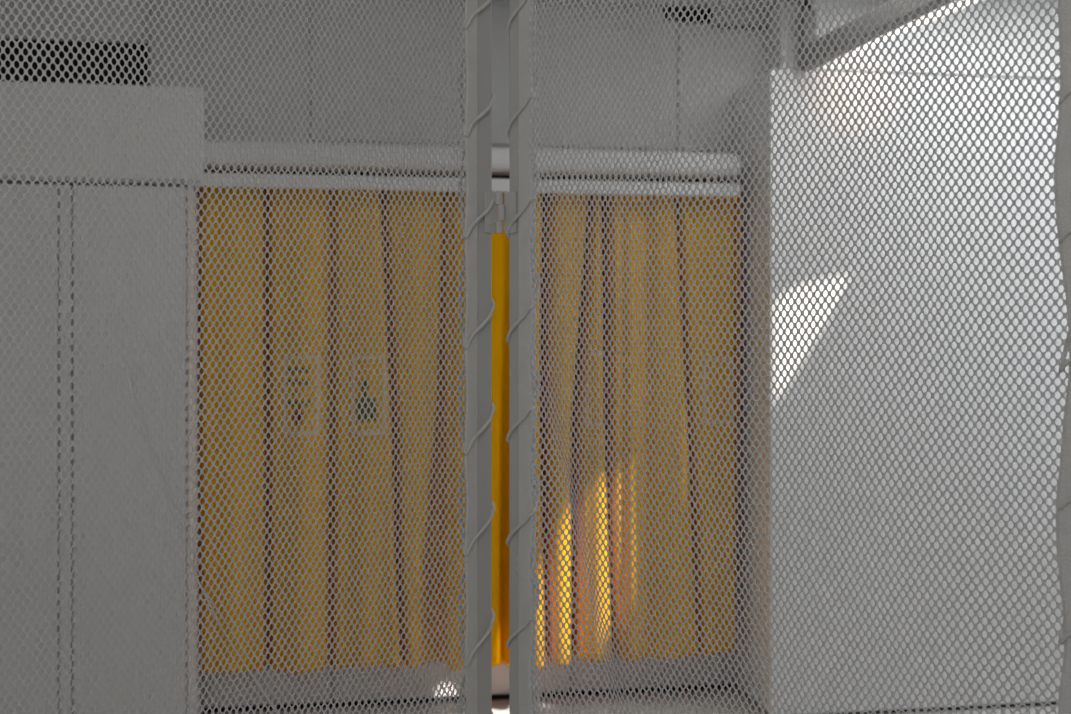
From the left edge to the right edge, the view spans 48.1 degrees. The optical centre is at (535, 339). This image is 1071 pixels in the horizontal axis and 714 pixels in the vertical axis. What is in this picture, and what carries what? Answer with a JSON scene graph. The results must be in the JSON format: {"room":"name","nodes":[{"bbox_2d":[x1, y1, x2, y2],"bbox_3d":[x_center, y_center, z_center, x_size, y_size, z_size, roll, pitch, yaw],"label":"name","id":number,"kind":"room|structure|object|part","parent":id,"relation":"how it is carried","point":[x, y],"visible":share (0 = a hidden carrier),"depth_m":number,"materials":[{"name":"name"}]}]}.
{"room":"sleeper train interior","nodes":[
{"label":"sleeper train interior","id":0,"kind":"room"},
{"bbox_2d":[0,0,1059,711],"bbox_3d":[-0.414,0.033,4.257,5.700,2.475,0.102,0,0,-9],"label":"wall","id":1,"kind":"structure","parent":0,"point":[51,2],"depth_m":4.05,"materials":[{"name":"white paint"}]},
{"bbox_2d":[0,38,148,85],"bbox_3d":[-1.603,-0.911,4.006,0.597,0.176,0.025,0,0,-9],"label":"air vent","id":2,"kind":"object","parent":1,"relation":"in","point":[61,42],"visible":0.33,"depth_m":4.01,"materials":[{"name":"black metal"}]},
{"bbox_2d":[150,1,308,142],"bbox_3d":[-1.041,-0.906,4.097,0.527,0.477,0.018,0,0,-9],"label":"wall panel","id":3,"kind":"object","parent":1,"relation":"attached to","point":[153,68],"visible":0.47,"depth_m":4.09,"materials":[{"name":"grey metal"}]},
{"bbox_2d":[203,652,723,707],"bbox_3d":[-0.224,1.139,4.223,1.832,0.218,0.025,0,0,-9],"label":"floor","id":4,"kind":"structure","parent":1,"relation":"attached to","point":[500,673],"depth_m":4.19,"materials":[{"name":"grey concrete"}]},
{"bbox_2d":[203,681,734,713],"bbox_3d":[-0.204,1.255,4.232,1.878,0.030,0.014,0,0,-9],"label":"trim","id":5,"kind":"structure","parent":1,"relation":"attached to","point":[494,696],"depth_m":4.21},
{"bbox_2d":[204,141,740,179],"bbox_3d":[-0.212,-0.600,4.097,1.819,0.076,0.280,0,0,-9],"label":"curtain rail","id":6,"kind":"object","parent":1,"relation":"attached to","point":[500,156],"visible":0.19,"depth_m":3.96,"materials":[{"name":"white metal"}]},
{"bbox_2d":[196,169,739,196],"bbox_3d":[-0.211,-0.527,4.106,1.812,0.069,0.258,0,0,-9],"label":"track","id":7,"kind":"object","parent":6,"relation":"attached to","point":[499,182],"visible":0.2,"depth_m":3.99,"materials":[{"name":"white metal"}]},
{"bbox_2d":[201,187,446,673],"bbox_3d":[-0.701,0.292,4.016,0.815,1.621,0.118,0,0,-9],"label":"curtain","id":8,"kind":"object","parent":7,"relation":"hanging from","point":[216,190],"visible":0.37,"depth_m":3.99,"materials":[{"name":"yellow fabric"}]},
{"bbox_3d":[-0.772,0.183,3.964,0.116,0.260,0.024,0,0,-15],"label":"printed frame","id":9,"kind":"part","parent":8,"relation":"part of","materials":[{"name":"yellow fabric"}]},
{"bbox_3d":[-0.554,0.185,4.001,0.113,0.262,0.015,0,0,-11],"label":"printed frame","id":10,"kind":"part","parent":8,"relation":"part of","materials":[{"name":"yellow fabric"}]},
{"bbox_2d":[311,0,676,148],"bbox_3d":[-0.132,-0.937,4.240,1.299,0.493,0.018,0,0,-9],"label":"wall panel","id":11,"kind":"object","parent":1,"relation":"attached to","point":[500,13],"visible":0.44,"depth_m":4.23,"materials":[{"name":"grey paint"}]},
{"bbox_2d":[446,191,740,670],"bbox_3d":[0.201,0.293,4.171,1.030,1.634,0.198,0,0,-9],"label":"curtain","id":12,"kind":"object","parent":1,"relation":"attached to","point":[500,242],"visible":0.41,"depth_m":4.14,"materials":[{"name":"yellow fabric"}]},
{"bbox_3d":[0.204,0.169,4.171,0.077,0.249,0.155,0,0,9],"label":"printed frame","id":13,"kind":"part","parent":12,"relation":"part of","materials":[{"name":"yellow fabric"}]},
{"bbox_3d":[0.637,0.177,4.175,0.114,0.229,0.010,0,0,-16],"label":"printed frame","id":14,"kind":"part","parent":12,"relation":"part of","materials":[{"name":"yellow fabric"}]},
{"bbox_2d":[663,7,711,22],"bbox_3d":[0.551,-1.176,4.343,0.179,0.046,0.024,0,0,-9],"label":"air vent","id":15,"kind":"object","parent":1,"relation":"in","point":[669,8],"visible":0.4,"depth_m":4.33,"materials":[{"name":"black metal"}]},
{"bbox_2d":[678,26,765,150],"bbox_3d":[0.690,-0.912,4.368,0.351,0.443,0.018,0,0,-9],"label":"wall panel","id":16,"kind":"object","parent":1,"relation":"attached to","point":[690,137],"visible":0.21,"depth_m":4.35,"materials":[{"name":"grey paint"}]},
{"bbox_2d":[724,652,733,683],"bbox_3d":[0.705,1.139,4.369,0.032,0.218,0.024,0,0,-9],"label":"baseboard","id":17,"kind":"structure","parent":1,"relation":"attached to","point":[726,654],"depth_m":4.36,"materials":[{"name":"grey"}]},
{"bbox_2d":[712,24,767,29],"bbox_3d":[0.777,-1.137,4.370,0.269,0.012,0.025,0,0,-9],"label":"trim","id":18,"kind":"structure","parent":1,"relation":"attached to","point":[718,25],"depth_m":4.36,"materials":[{"name":"grey metal"}]},
{"bbox_2d":[201,687,1057,713],"bbox_3d":[0.075,1.320,1.135,5.900,0.100,6.820,0,0,-9],"label":"floor","id":19,"kind":"structure","parent":0,"point":[498,706],"depth_m":4.15,"materials":[{"name":"grey concrete"}]},
{"bbox_2d":[0,81,203,713],"bbox_3d":[-2.105,0.248,3.689,2.142,2.045,0.360,0,0,-9],"label":"tall cabinet","id":20,"kind":"object","parent":19,"relation":"on","point":[3,83],"visible":0.4,"depth_m":3.65,"materials":[{"name":"white metal"}]},
{"bbox_3d":[-2.292,0.384,3.518,1.701,1.712,0.020,0,0,-9],"label":"door","id":21,"kind":"part","parent":20,"relation":"part of","materials":[{"name":"white paint"}]},
{"bbox_3d":[-1.243,0.384,3.682,0.332,1.712,0.020,0,0,-9],"label":"door","id":22,"kind":"part","parent":20,"relation":"part of","materials":[{"name":"white paint"}]},
{"bbox_2d":[0,0,1070,713],"bbox_3d":[-0.043,0.356,1.291,1.141,1.828,0.446,0,0,0],"label":"gate","id":23,"kind":"object","parent":19,"relation":"on","point":[484,210],"visible":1,"depth_m":1.29,"materials":[{"name":"metal"}]},
{"bbox_3d":[-0.075,0.305,1.488,0.049,1.726,0.038,0,0,-37],"label":"lacing cord","id":24,"kind":"part","parent":23,"relation":"part of","materials":[{"name":"grey metal"}]},
{"bbox_3d":[-0.012,0.267,1.488,0.046,1.540,0.038,0,0,37],"label":"lacing cord","id":25,"kind":"part","parent":23,"relation":"part of","materials":[{"name":"grey metal"}]},
{"bbox_3d":[0.503,0.330,1.093,0.043,1.634,0.038,0,0,38],"label":"lacing cord","id":26,"kind":"part","parent":23,"relation":"part of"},
{"bbox_2d":[734,69,1069,713],"bbox_3d":[1.587,0.183,4.317,1.688,2.173,0.380,0,0,-9],"label":"tall cabinet","id":27,"kind":"object","parent":19,"relation":"on","point":[969,78],"visible":0.4,"depth_m":4.08,"materials":[{"name":"white metal"}]},
{"bbox_2d":[765,0,801,71],"bbox_3d":[0.892,-1.054,4.324,0.078,0.293,0.167,0,0,-9],"label":"pillar","id":28,"kind":"structure","parent":27,"relation":"on","point":[781,1],"depth_m":4.24,"materials":[{"name":"white paint"}]},
{"bbox_2d":[811,0,957,75],"bbox_3d":[1.242,-1.054,4.223,0.566,0.295,0.020,0,0,-9],"label":"wall panel","id":29,"kind":"object","parent":27,"relation":"on","point":[812,1],"visible":0.02,"depth_m":4.18,"materials":[{"name":"white paint"}]},
{"bbox_2d":[800,8,815,46],"bbox_3d":[0.949,-1.049,4.177,0.044,0.201,0.040,0,0,-9],"label":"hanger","id":30,"kind":"object","parent":29,"relation":"attached to","point":[809,9],"visible":0.24,"depth_m":4.16,"materials":[{"name":"grey metal"}]},
{"bbox_2d":[816,0,1059,78],"bbox_3d":[1.681,-1.056,4.155,1.532,0.291,0.019,0,0,-9],"label":"wall","id":31,"kind":"structure","parent":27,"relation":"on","point":[1014,2],"depth_m":4.12,"materials":[{"name":"white paint"}]},
{"bbox_2d":[538,0,810,11],"bbox_3d":[0.091,-1.210,1.036,5.900,0.010,6.620,0,0,-9],"label":"ceiling","id":32,"kind":"structure","parent":0,"point":[566,1],"depth_m":4.30,"materials":[{"name":"grey paint"}]},
{"bbox_2d":[798,0,954,69],"bbox_3d":[1.261,-1.046,3.407,0.060,0.294,1.392,0,0,-32],"label":"beam","id":33,"kind":"structure","parent":32,"relation":"attached to","point":[930,2],"depth_m":3.74,"materials":[{"name":"grey metal"}]}
]}

